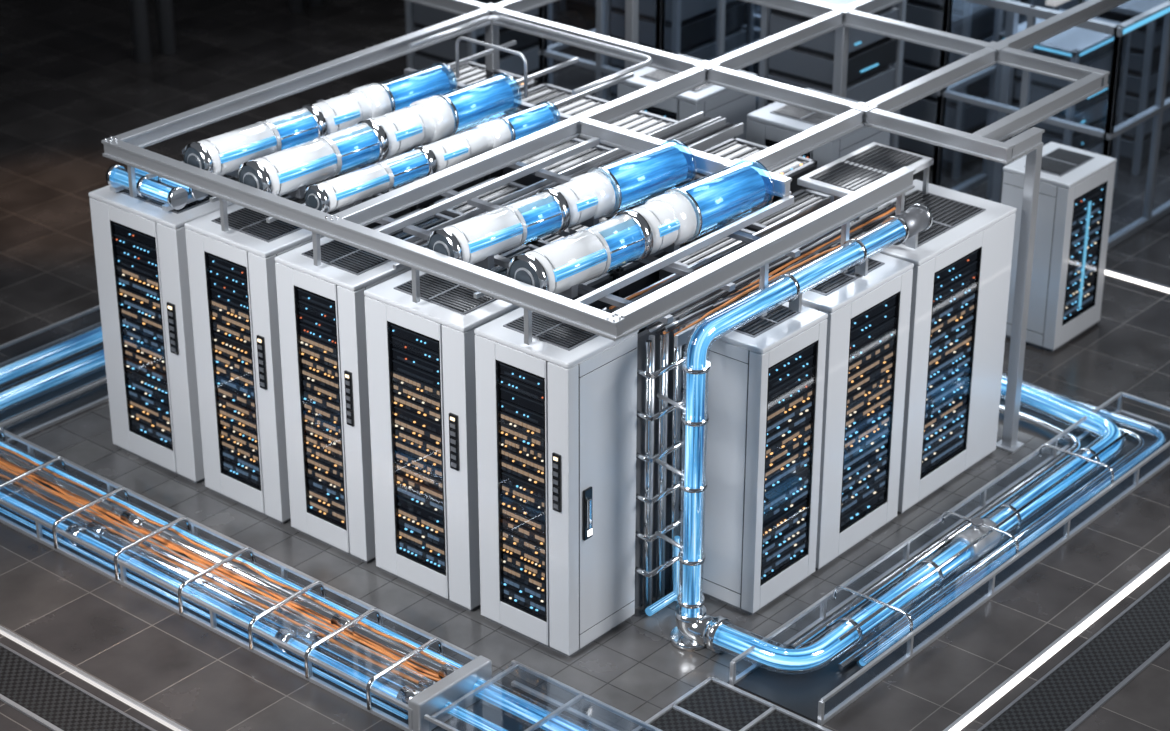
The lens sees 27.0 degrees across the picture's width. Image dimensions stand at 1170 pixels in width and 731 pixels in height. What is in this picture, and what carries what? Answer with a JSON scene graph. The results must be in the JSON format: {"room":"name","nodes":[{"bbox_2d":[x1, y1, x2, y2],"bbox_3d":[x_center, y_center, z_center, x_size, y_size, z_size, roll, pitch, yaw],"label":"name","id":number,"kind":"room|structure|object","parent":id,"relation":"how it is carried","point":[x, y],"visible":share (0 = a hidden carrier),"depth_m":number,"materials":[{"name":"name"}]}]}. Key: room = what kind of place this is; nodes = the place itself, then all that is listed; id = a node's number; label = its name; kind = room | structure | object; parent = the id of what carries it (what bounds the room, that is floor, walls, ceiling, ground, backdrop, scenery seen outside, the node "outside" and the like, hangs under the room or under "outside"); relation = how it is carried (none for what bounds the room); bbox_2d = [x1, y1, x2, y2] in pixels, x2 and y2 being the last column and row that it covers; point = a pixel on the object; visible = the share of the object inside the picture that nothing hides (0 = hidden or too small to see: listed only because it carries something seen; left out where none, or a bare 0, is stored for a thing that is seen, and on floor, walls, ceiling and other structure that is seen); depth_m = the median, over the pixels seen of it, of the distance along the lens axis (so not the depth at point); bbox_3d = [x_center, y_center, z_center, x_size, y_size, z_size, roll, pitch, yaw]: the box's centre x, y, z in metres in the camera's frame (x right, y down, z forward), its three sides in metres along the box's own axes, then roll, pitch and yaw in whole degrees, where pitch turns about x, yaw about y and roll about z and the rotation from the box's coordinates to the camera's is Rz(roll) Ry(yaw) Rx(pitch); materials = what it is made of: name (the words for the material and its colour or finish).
{"room":"data center","nodes":[
{"label":"data center","id":0,"kind":"room"},
{"bbox_2d":[0,0,1169,730],"bbox_3d":[-0.572,-0.494,20.771,32.000,0.200,32.000,20,33,36],"label":"floor","id":1,"kind":"structure","parent":0,"point":[71,80],"depth_m":19.78,"materials":[{"name":"tile"}]},
{"bbox_2d":[0,626,189,730],"bbox_3d":[-5.386,1.294,16.871,14.200,0.014,0.530,20,33,36],"label":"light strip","id":2,"kind":"object","parent":1,"relation":"on","point":[27,686],"visible":1,"depth_m":15.25,"materials":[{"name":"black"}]},
{"bbox_2d":[129,0,324,62],"bbox_3d":[-3.931,-6.654,25.742,0.180,6.500,2.776,20,33,36],"label":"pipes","id":3,"kind":"object","parent":1,"relation":"on","point":[138,8],"visible":1,"depth_m":26.21,"materials":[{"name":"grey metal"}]},
{"bbox_2d":[0,428,491,730],"bbox_3d":[-3.989,0.861,17.479,8.381,0.258,0.700,20,33,36],"label":"tray","id":4,"kind":"object","parent":1,"relation":"on","point":[398,680],"visible":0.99,"depth_m":16.15,"materials":[{"name":"grey metal"}]},
{"bbox_2d":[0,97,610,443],"bbox_3d":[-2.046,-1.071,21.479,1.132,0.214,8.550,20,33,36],"label":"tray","id":5,"kind":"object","parent":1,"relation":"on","point":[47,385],"visible":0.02,"depth_m":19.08,"materials":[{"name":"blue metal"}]},
{"bbox_2d":[0,326,107,441],"bbox_3d":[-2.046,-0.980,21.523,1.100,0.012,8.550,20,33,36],"label":"pipes","id":6,"kind":"object","parent":5,"relation":"on","point":[47,417],"depth_m":19.01,"materials":[{"name":"blue metal"}]},
{"bbox_2d":[405,0,552,84],"bbox_3d":[-1.058,-3.506,24.426,0.900,2.000,1.200,20,33,36],"label":"equipment rack","id":7,"kind":"object","parent":1,"relation":"on","point":[423,16],"visible":0.26,"depth_m":24.25,"materials":[{"name":"grey metal"}]},
{"bbox_2d":[11,403,1063,730],"bbox_3d":[-0.381,0.620,18.261,6.040,0.003,5.180,20,33,36],"label":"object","id":8,"kind":"structure","parent":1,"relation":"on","point":[634,668],"depth_m":16.46,"materials":[{"name":"grey tile"}]},
{"bbox_2d":[89,181,233,483],"bbox_3d":[-2.961,-0.306,17.793,0.932,2.078,0.746,20,33,36],"label":"tall cabinet","id":9,"kind":"object","parent":8,"relation":"on","point":[140,249],"visible":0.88,"depth_m":17.49,"materials":[{"name":"white painted metal"},{"name":"black plastic"},{"name":"dark glass"}]},
{"bbox_2d":[106,164,207,211],"bbox_3d":[-3.021,-1.299,17.246,0.700,0.173,0.380,20,33,36],"label":"cylinder","id":10,"kind":"object","parent":9,"relation":"on","point":[177,197],"visible":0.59,"depth_m":17.12,"materials":[{"name":"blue glass"}]},
{"bbox_2d":[184,204,324,523],"bbox_3d":[-2.221,-0.048,17.221,0.812,2.118,0.746,20,33,36],"label":"tall cabinet","id":11,"kind":"object","parent":8,"relation":"on","point":[232,272],"visible":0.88,"depth_m":16.90,"materials":[{"name":"white painted metal"},{"name":"black plastic"},{"name":"dark glass"}]},
{"bbox_2d":[211,207,302,241],"bbox_3d":[-2.212,-0.995,16.770,0.576,0.020,0.450,20,33,36],"label":"roof vent","id":12,"kind":"object","parent":11,"relation":"attached to","point":[244,222],"depth_m":16.67,"materials":[{"name":"grey metal"}]},
{"bbox_2d":[222,174,327,197],"bbox_3d":[-2.438,-0.540,18.452,0.780,1.920,0.720,20,33,36],"label":"equipment rack","id":13,"kind":"object","parent":8,"relation":"on","point":[225,175],"visible":0.02,"depth_m":18.01,"materials":[{"name":"grey metal"}]},
{"bbox_2d":[223,175,237,180],"bbox_3d":[-2.438,-1.385,18.039,0.700,0.010,0.640,20,33,36],"label":"vent","id":14,"kind":"object","parent":13,"relation":"attached to","point":[227,176],"depth_m":18.03,"materials":[{"name":"metal"}]},
{"bbox_2d":[274,237,410,562],"bbox_3d":[-1.558,0.199,16.715,0.752,2.118,0.746,20,33,36],"label":"tall cabinet","id":15,"kind":"object","parent":8,"relation":"on","point":[322,323],"visible":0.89,"depth_m":16.39,"materials":[{"name":"white painted metal"},{"name":"black plastic"},{"name":"dark glass"}]},
{"bbox_2d":[301,240,390,274],"bbox_3d":[-1.548,-0.748,16.264,0.533,0.020,0.450,20,33,36],"label":"roof vent","id":16,"kind":"object","parent":15,"relation":"attached to","point":[337,256],"depth_m":16.17,"materials":[{"name":"grey metal"}]},
{"bbox_2d":[328,167,356,179],"bbox_3d":[-1.927,-0.805,18.994,0.780,1.920,0.720,20,33,36],"label":"equipment rack","id":17,"kind":"object","parent":8,"relation":"on","point":[348,169],"visible":0.02,"depth_m":18.18,"materials":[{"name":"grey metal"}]},
{"bbox_2d":[283,177,409,228],"bbox_3d":[-1.789,-0.299,17.959,0.780,1.920,0.720,20,33,36],"label":"equipment rack","id":18,"kind":"object","parent":8,"relation":"on","point":[300,201],"visible":0.06,"depth_m":17.54,"materials":[{"name":"grey metal"}]},
{"bbox_2d":[341,153,483,211],"bbox_3d":[-1.278,-0.564,18.500,0.780,1.920,0.720,20,33,36],"label":"equipment rack","id":19,"kind":"object","parent":8,"relation":"on","point":[424,204],"visible":0.12,"depth_m":17.89,"materials":[{"name":"grey metal"}]},
{"bbox_2d":[372,207,502,254],"bbox_3d":[-1.103,-0.043,17.436,0.780,1.920,0.720,20,33,36],"label":"equipment rack","id":20,"kind":"object","parent":8,"relation":"on","point":[427,223],"visible":0.06,"depth_m":17.25,"materials":[{"name":"grey metal"}]},
{"bbox_2d":[364,270,519,610],"bbox_3d":[-0.867,0.456,16.190,0.882,2.118,0.746,20,33,36],"label":"tall cabinet","id":21,"kind":"object","parent":8,"relation":"on","point":[421,355],"visible":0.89,"depth_m":15.87,"materials":[{"name":"white painted metal"},{"name":"black plastic"},{"name":"dark metal"}]},
{"bbox_2d":[393,273,496,314],"bbox_3d":[-0.858,-0.491,15.739,0.626,0.020,0.450,20,33,36],"label":"roof vent","id":22,"kind":"object","parent":21,"relation":"attached to","point":[443,295],"depth_m":15.63,"materials":[{"name":"grey metal"}]},
{"bbox_2d":[421,114,507,180],"bbox_3d":[-0.768,-0.873,19.019,0.780,2.020,0.720,20,33,36],"label":"equipment rack","id":23,"kind":"object","parent":8,"relation":"on","point":[499,173],"visible":0.02,"depth_m":18.67,"materials":[{"name":"grey metal"}]},
{"bbox_2d":[452,117,494,135],"bbox_3d":[-0.768,-1.763,18.584,0.700,0.010,0.640,20,33,36],"label":"vent","id":24,"kind":"object","parent":23,"relation":"attached to","point":[490,118],"depth_m":18.75,"materials":[{"name":"plastic"}]},
{"bbox_2d":[429,176,546,252],"bbox_3d":[-0.592,-0.308,17.977,0.780,1.920,0.720,20,33,36],"label":"equipment rack","id":25,"kind":"object","parent":8,"relation":"on","point":[462,208],"visible":0.15,"depth_m":17.68,"materials":[{"name":"grey metal"}]},
{"bbox_2d":[444,61,537,96],"bbox_3d":[-0.905,-1.379,20.055,0.780,2.020,0.720,20,33,36],"label":"equipment rack","id":26,"kind":"object","parent":8,"relation":"on","point":[470,72],"visible":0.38,"depth_m":19.74,"materials":[{"name":"grey metal"}]},
{"bbox_2d":[445,64,516,92],"bbox_3d":[-0.905,-2.269,19.620,0.700,0.010,0.640,20,33,36],"label":"vent","id":27,"kind":"object","parent":26,"relation":"attached to","point":[469,73],"depth_m":19.78,"materials":[{"name":"metal"}]},
{"bbox_2d":[489,243,612,309],"bbox_3d":[-0.340,0.241,16.855,0.780,1.920,0.720,20,33,36],"label":"equipment rack","id":28,"kind":"object","parent":8,"relation":"on","point":[606,278],"visible":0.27,"depth_m":16.47,"materials":[{"name":"grey metal"}]},
{"bbox_2d":[498,83,609,124],"bbox_3d":[-0.257,-1.138,19.561,0.780,2.020,0.720,20,33,36],"label":"equipment rack","id":29,"kind":"object","parent":8,"relation":"on","point":[541,93],"visible":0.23,"depth_m":19.25,"materials":[{"name":"grey metal"}]},
{"bbox_2d":[474,307,638,656],"bbox_3d":[-0.167,0.719,15.629,0.811,2.138,0.706,20,33,36],"label":"tall cabinet","id":30,"kind":"object","parent":8,"relation":"on","point":[556,413],"visible":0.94,"depth_m":15.37,"materials":[{"name":"white painted metal"},{"name":"black plastic"},{"name":"dark metal"}]},
{"bbox_2d":[503,311,598,350],"bbox_3d":[-0.173,-0.242,15.185,0.547,0.020,0.410,20,33,36],"label":"roof vent","id":31,"kind":"object","parent":30,"relation":"attached to","point":[551,333],"depth_m":15.09,"materials":[{"name":"grey metal"}]},
{"bbox_2d":[503,138,613,185],"bbox_3d":[-0.081,-0.618,18.497,0.780,2.020,0.720,20,33,36],"label":"equipment rack","id":32,"kind":"object","parent":8,"relation":"on","point":[598,150],"visible":0.07,"depth_m":18.10,"materials":[{"name":"grey metal"}]},
{"bbox_2d":[520,140,606,173],"bbox_3d":[-0.081,-1.507,18.062,0.700,0.010,0.640,20,33,36],"label":"vent","id":33,"kind":"object","parent":32,"relation":"attached to","point":[598,150],"depth_m":18.15,"materials":[{"name":"silver metal"}]},
{"bbox_2d":[534,214,684,333],"bbox_3d":[0.171,-0.024,17.396,0.780,1.920,0.720,20,33,36],"label":"equipment rack","id":34,"kind":"object","parent":8,"relation":"on","point":[652,278],"visible":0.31,"depth_m":16.76,"materials":[{"name":"grey metal"}]},
{"bbox_2d":[577,110,678,148],"bbox_3d":[0.430,-0.882,19.038,0.780,2.020,0.720,20,33,36],"label":"equipment rack","id":35,"kind":"object","parent":8,"relation":"on","point":[642,122],"visible":0.06,"depth_m":18.79,"materials":[{"name":"grey metal"}]},
{"bbox_2d":[610,113,672,134],"bbox_3d":[0.430,-1.772,18.603,0.700,0.010,0.640,20,33,36],"label":"vent","id":36,"kind":"object","parent":35,"relation":"attached to","point":[642,123],"depth_m":18.79,"materials":[{"name":"silver metal"}]},
{"bbox_2d":[635,315,687,615],"bbox_3d":[0.499,0.687,15.852,0.218,2.000,0.488,20,33,36],"label":"ladder","id":37,"kind":"object","parent":8,"relation":"on","point":[659,362],"visible":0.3,"depth_m":15.81,"materials":[{"name":"silver metal"}]},
{"bbox_2d":[615,172,752,244],"bbox_3d":[0.682,-0.334,17.916,0.780,2.020,0.720,20,33,36],"label":"equipment rack","id":38,"kind":"object","parent":8,"relation":"on","point":[690,176],"visible":0.04,"depth_m":17.48,"materials":[{"name":"grey metal"}]},
{"bbox_2d":[617,54,757,139],"bbox_3d":[0.823,-1.420,20.084,0.812,2.068,0.826,20,33,36],"label":"tall cabinet","id":39,"kind":"object","parent":8,"relation":"on","point":[715,101],"visible":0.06,"depth_m":19.47,"materials":[{"name":"grey metal"}]},
{"bbox_2d":[640,69,712,91],"bbox_3d":[0.832,-2.345,19.643,0.576,0.020,0.530,20,33,36],"label":"roof vent","id":40,"kind":"object","parent":39,"relation":"attached to","point":[654,76],"depth_m":19.58,"materials":[{"name":"grey metal"}]},
{"bbox_2d":[659,224,755,280],"bbox_3d":[0.976,0.060,17.247,0.550,1.900,0.800,20,33,36],"label":"pipes","id":41,"kind":"object","parent":8,"relation":"on","point":[725,242],"visible":0.08,"depth_m":16.84,"materials":[{"name":"grey metal"}]},
{"bbox_2d":[675,285,827,614],"bbox_3d":[1.036,0.544,16.157,0.810,1.988,0.712,20,33,36],"label":"tall cabinet","id":42,"kind":"object","parent":8,"relation":"on","point":[764,390],"visible":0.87,"depth_m":15.85,"materials":[{"name":"grey metal"}]},
{"bbox_2d":[698,290,800,337],"bbox_3d":[1.032,-0.342,15.729,0.530,0.020,0.504,20,33,36],"label":"roof vent","id":43,"kind":"object","parent":42,"relation":"attached to","point":[781,316],"depth_m":15.60,"materials":[{"name":"grey metal"}]},
{"bbox_2d":[688,137,816,210],"bbox_3d":[1.193,-0.598,18.457,0.780,2.020,0.720,20,33,36],"label":"equipment rack","id":44,"kind":"object","parent":8,"relation":"on","point":[734,148],"visible":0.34,"depth_m":18.05,"materials":[{"name":"grey metal"}]},
{"bbox_2d":[708,141,807,173],"bbox_3d":[1.193,-1.488,18.022,0.700,0.010,0.640,20,33,36],"label":"vent","id":45,"kind":"object","parent":44,"relation":"attached to","point":[731,150],"depth_m":18.19,"materials":[{"name":"silver metal"}]},
{"bbox_2d":[739,188,829,231],"bbox_3d":[1.558,-0.241,17.864,0.550,1.900,0.800,20,33,36],"label":"equipment rack","id":46,"kind":"object","parent":8,"relation":"on","point":[804,198],"visible":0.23,"depth_m":17.56,"materials":[{"name":"grey metal"}]},
{"bbox_2d":[757,193,824,225],"bbox_3d":[1.558,-1.077,17.455,0.470,0.010,0.720,20,33,36],"label":"pipes","id":47,"kind":"object","parent":46,"relation":"attached to","point":[802,201],"depth_m":17.57,"materials":[{"name":"silver metal"}]},
{"bbox_2d":[655,203,932,651],"bbox_3d":[1.379,0.345,16.211,0.515,2.298,2.610,20,33,36],"label":"pipe","id":48,"kind":"object","parent":8,"relation":"on","point":[692,621],"visible":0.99,"depth_m":15.50,"materials":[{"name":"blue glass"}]},
{"bbox_2d":[746,88,889,195],"bbox_3d":[1.815,-1.051,19.328,0.812,2.068,0.826,20,33,36],"label":"tall cabinet","id":49,"kind":"object","parent":8,"relation":"on","point":[774,123],"visible":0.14,"depth_m":18.74,"materials":[{"name":"grey metal"}]},
{"bbox_2d":[770,104,833,124],"bbox_3d":[1.824,-1.976,18.888,0.576,0.020,0.530,20,33,36],"label":"roof vent","id":50,"kind":"object","parent":49,"relation":"attached to","point":[782,111],"depth_m":18.79,"materials":[{"name":"grey metal"}]},
{"bbox_2d":[739,236,913,569],"bbox_3d":[1.602,0.242,16.753,0.810,2.008,0.962,20,33,36],"label":"tall cabinet","id":51,"kind":"object","parent":8,"relation":"on","point":[868,320],"visible":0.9,"depth_m":16.46,"materials":[{"name":"grey metal"}]},
{"bbox_2d":[769,246,884,295],"bbox_3d":[1.597,-0.653,16.320,0.530,0.020,0.684,20,33,36],"label":"roof vent","id":52,"kind":"object","parent":51,"relation":"attached to","point":[841,282],"depth_m":16.14,"materials":[{"name":"grey metal"}]},
{"bbox_2d":[826,179,1015,513],"bbox_3d":[2.340,-0.153,17.571,0.860,1.998,1.262,20,33,36],"label":"tall cabinet","id":53,"kind":"object","parent":8,"relation":"on","point":[962,263],"visible":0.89,"depth_m":17.28,"materials":[{"name":"grey metal"}]},
{"bbox_2d":[797,142,933,221],"bbox_3d":[1.990,-1.279,17.277,0.520,0.280,0.950,20,33,36],"label":"vent unit","id":54,"kind":"object","parent":53,"relation":"on","point":[851,172],"visible":0.83,"depth_m":17.22,"materials":[{"name":"white metal"}]},
{"bbox_2d":[860,189,985,246],"bbox_3d":[2.335,-1.043,17.140,0.580,0.020,0.900,20,33,36],"label":"roof vent","id":55,"kind":"object","parent":53,"relation":"attached to","point":[950,214],"depth_m":17.21,"materials":[{"name":"grey metal"}]},
{"bbox_2d":[704,373,1166,674],"bbox_3d":[1.219,0.580,18.000,4.562,0.275,4.627,20,33,36],"label":"pipe","id":56,"kind":"object","parent":8,"relation":"on","point":[970,541],"visible":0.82,"depth_m":16.64,"materials":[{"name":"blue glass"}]},
{"bbox_2d":[424,660,662,730],"bbox_3d":[-0.088,2.300,14.611,1.720,0.192,0.822,20,33,36],"label":"cable tray","id":57,"kind":"object","parent":1,"relation":"on","point":[521,707],"visible":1,"depth_m":14.97,"materials":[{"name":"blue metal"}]},
{"bbox_2d":[445,686,605,730],"bbox_3d":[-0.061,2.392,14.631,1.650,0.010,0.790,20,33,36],"label":"pipes","id":58,"kind":"object","parent":57,"relation":"on","point":[489,712],"depth_m":15.07,"materials":[{"name":"blue metal"}]},
{"bbox_2d":[559,0,595,12],"bbox_3d":[0.462,-5.132,27.523,0.900,2.200,1.300,20,33,36],"label":"equipment rack","id":59,"kind":"object","parent":1,"relation":"on","point":[586,5],"visible":0.29,"depth_m":27.68,"materials":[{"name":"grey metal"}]},
{"bbox_2d":[101,0,1129,452],"bbox_3d":[0.046,-1.705,19.953,8.205,2.694,8.580,20,33,36],"label":"canopy frame","id":60,"kind":"object","parent":1,"relation":"on","point":[992,142],"visible":0.84,"depth_m":17.33,"materials":[{"name":"grey metal"}]},
{"bbox_2d":[183,63,456,177],"bbox_3d":[-1.873,-1.748,17.501,0.302,0.326,2.368,23,34,38],"label":"cylinder","id":61,"kind":"object","parent":60,"relation":"on","point":[222,154],"visible":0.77,"depth_m":17.29,"materials":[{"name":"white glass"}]},
{"bbox_2d":[238,73,521,198],"bbox_3d":[-1.418,-1.612,17.210,0.325,0.337,2.467,22,34,38],"label":"cylinder","id":62,"kind":"object","parent":60,"relation":"on","point":[289,171],"visible":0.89,"depth_m":17.01,"materials":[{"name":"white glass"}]},
{"bbox_2d":[304,101,560,212],"bbox_3d":[-1.030,-1.414,16.862,0.224,0.287,2.257,23,34,38],"label":"cylinder","id":63,"kind":"object","parent":60,"relation":"on","point":[346,191],"visible":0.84,"depth_m":16.68,"materials":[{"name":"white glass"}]},
{"bbox_2d":[427,139,695,269],"bbox_3d":[-0.136,-1.048,16.045,2.190,0.348,0.346,-24,35,-39],"label":"cylinder","id":64,"kind":"object","parent":60,"relation":"on","point":[597,193],"visible":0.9,"depth_m":15.90,"materials":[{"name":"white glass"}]},
{"bbox_2d":[404,112,720,247],"bbox_3d":[-0.112,-1.306,17.241,0.180,0.080,3.300,20,33,36],"label":"ladder","id":65,"kind":"object","parent":60,"relation":"attached to","point":[697,121],"visible":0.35,"depth_m":17.45,"materials":[{"name":"silver metal"}]},
{"bbox_2d":[427,118,742,248],"bbox_3d":[0.048,-1.246,17.119,0.180,0.080,3.300,20,33,36],"label":"ladder","id":66,"kind":"object","parent":60,"relation":"attached to","point":[713,134],"visible":0.17,"depth_m":18.02,"materials":[{"name":"silver metal"}]},
{"bbox_2d":[507,159,773,298],"bbox_3d":[0.377,-0.867,15.671,0.368,0.368,2.196,23,34,38],"label":"cylinder","id":67,"kind":"object","parent":60,"relation":"on","point":[668,220],"visible":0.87,"depth_m":15.49,"materials":[{"name":"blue glass"}]},
{"bbox_2d":[602,196,895,346],"bbox_3d":[1.207,-0.691,16.166,0.614,0.100,2.680,20,33,36],"label":"cable bundle","id":68,"kind":"object","parent":60,"relation":"hanging from","point":[814,247],"visible":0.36,"depth_m":16.00,"materials":[{"name":"orange plastic"},{"name":"black plastic"},{"name":"copper"}]},
{"bbox_2d":[538,0,769,99],"bbox_3d":[0.723,-2.990,23.144,1.470,2.200,1.870,20,33,36],"label":"glass enclosure","id":69,"kind":"object","parent":1,"relation":"on","point":[544,51],"visible":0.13,"depth_m":22.54,"materials":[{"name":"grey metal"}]},
{"bbox_2d":[605,0,754,101],"bbox_3d":[0.890,-2.954,23.296,0.900,2.000,1.200,20,33,36],"label":"equipment rack","id":70,"kind":"object","parent":1,"relation":"on","point":[690,25],"visible":0.35,"depth_m":22.82,"materials":[{"name":"grey metal"}]},
{"bbox_2d":[632,677,831,730],"bbox_3d":[1.085,2.319,14.762,1.434,0.025,0.808,20,33,36],"label":"floor grate","id":71,"kind":"object","parent":1,"relation":"on","point":[714,704],"visible":1,"depth_m":15.07,"materials":[{"name":"silver metal"}]},
{"bbox_2d":[754,4,760,40],"bbox_3d":[1.157,-4.179,25.802,0.900,2.000,1.200,20,33,36],"label":"equipment rack","id":72,"kind":"object","parent":1,"relation":"on","point":[757,7],"visible":0.02,"depth_m":26.18,"materials":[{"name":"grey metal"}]},
{"bbox_2d":[754,4,895,100],"bbox_3d":[2.783,-3.794,24.674,1.580,2.300,3.170,20,33,36],"label":"glass enclosure","id":73,"kind":"object","parent":1,"relation":"on","point":[757,17],"visible":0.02,"depth_m":23.63,"materials":[{"name":"grey metal"}]},
{"bbox_2d":[758,0,906,147],"bbox_3d":[2.252,-2.504,22.377,0.900,2.000,1.000,20,33,36],"label":"equipment rack","id":74,"kind":"object","parent":1,"relation":"on","point":[809,64],"visible":0.16,"depth_m":21.94,"materials":[{"name":"grey metal"}]},
{"bbox_2d":[729,392,1169,725],"bbox_3d":[2.786,1.164,16.832,0.712,0.282,4.960,20,33,36],"label":"tray","id":75,"kind":"object","parent":1,"relation":"on","point":[818,696],"visible":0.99,"depth_m":16.35,"materials":[{"name":"grey metal"}]},
{"bbox_2d":[889,0,1034,179],"bbox_3d":[3.580,-3.034,23.346,0.900,2.100,1.200,20,33,36],"label":"equipment rack","id":76,"kind":"object","parent":1,"relation":"on","point":[970,20],"visible":0.35,"depth_m":22.97,"materials":[{"name":"grey metal"}]},
{"bbox_2d":[1020,0,1077,19],"bbox_3d":[5.182,-4.181,25.578,0.900,2.200,1.300,20,33,36],"label":"equipment rack","id":77,"kind":"object","parent":1,"relation":"on","point":[1069,4],"visible":0.02,"depth_m":25.14,"materials":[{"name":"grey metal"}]},
{"bbox_2d":[932,0,1169,249],"bbox_3d":[5.051,-2.774,22.815,1.780,2.100,3.670,20,33,36],"label":"rack","id":78,"kind":"object","parent":1,"relation":"on","point":[1032,12],"visible":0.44,"depth_m":21.56,"materials":[{"name":"grey metal"}]},
{"bbox_2d":[1045,0,1068,6],"bbox_3d":[5.009,-3.661,22.421,0.100,0.040,2.800,20,33,36],"label":"light","id":79,"kind":"object","parent":78,"relation":"on","point":[1054,3],"depth_m":21.47,"materials":[{"name":"white"}]},
{"bbox_2d":[1123,7,1169,33],"bbox_3d":[5.727,-3.430,21.857,0.009,0.040,3.600,20,33,36],"label":"light","id":80,"kind":"object","parent":78,"relation":"attached to","point":[1155,13],"depth_m":20.89,"materials":[{"name":"blue plastic"}]},
{"bbox_2d":[943,549,1169,730],"bbox_3d":[3.802,1.614,16.217,0.600,0.014,22.000,20,33,36],"label":"light strip","id":81,"kind":"object","parent":1,"relation":"on","point":[1087,678],"visible":1,"depth_m":15.57,"materials":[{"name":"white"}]},
{"bbox_2d":[1001,142,1116,351],"bbox_3d":[3.809,-0.975,19.832,0.610,1.488,0.752,20,33,36],"label":"cabinet","id":82,"kind":"object","parent":1,"relation":"on","point":[1076,187],"visible":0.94,"depth_m":19.56,"materials":[{"name":"white painted metal"},{"name":"dark glass"},{"name":"black metal"}]},
{"bbox_2d":[1041,148,1093,176],"bbox_3d":[3.805,-1.636,19.513,0.330,0.020,0.533,20,33,36],"label":"roof vent","id":83,"kind":"object","parent":82,"relation":"attached to","point":[1056,162],"depth_m":19.50,"materials":[{"name":"grey metal"}]},
{"bbox_2d":[1078,201,1091,306],"bbox_3d":[4.037,-0.895,19.661,0.007,0.925,0.037,20,33,36],"label":"light","id":84,"kind":"object","parent":82,"relation":"attached to","point":[1087,205],"depth_m":19.63,"materials":[{"name":"blue"}]},
{"bbox_2d":[987,8,1131,198],"bbox_3d":[4.378,-2.336,22.488,0.812,1.600,1.012,20,33,36],"label":"equipment rack","id":85,"kind":"object","parent":1,"relation":"on","point":[1077,45],"visible":0.43,"depth_m":22.11,"materials":[{"name":"grey metal"}]},
{"bbox_2d":[1003,37,1113,56],"bbox_3d":[4.381,-3.003,22.122,0.762,0.020,0.962,20,33,36],"label":"light","id":86,"kind":"object","parent":85,"relation":"attached to","point":[1056,46],"depth_m":21.78,"materials":[{"name":"blue plastic"}]},
{"bbox_2d":[1077,0,1169,175],"bbox_3d":[5.283,-2.808,23.455,0.800,1.600,1.000,20,33,36],"label":"equipment rack","id":87,"kind":"object","parent":1,"relation":"on","point":[1146,41],"visible":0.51,"depth_m":22.96,"materials":[{"name":"grey metal"}]},
{"bbox_2d":[1105,268,1169,292],"bbox_3d":[5.486,-0.468,20.476,2.800,0.012,0.090,20,33,36],"label":"light strip","id":88,"kind":"object","parent":1,"relation":"on","point":[1120,275],"visible":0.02,"depth_m":21.02,"materials":[{"name":"white plastic"}]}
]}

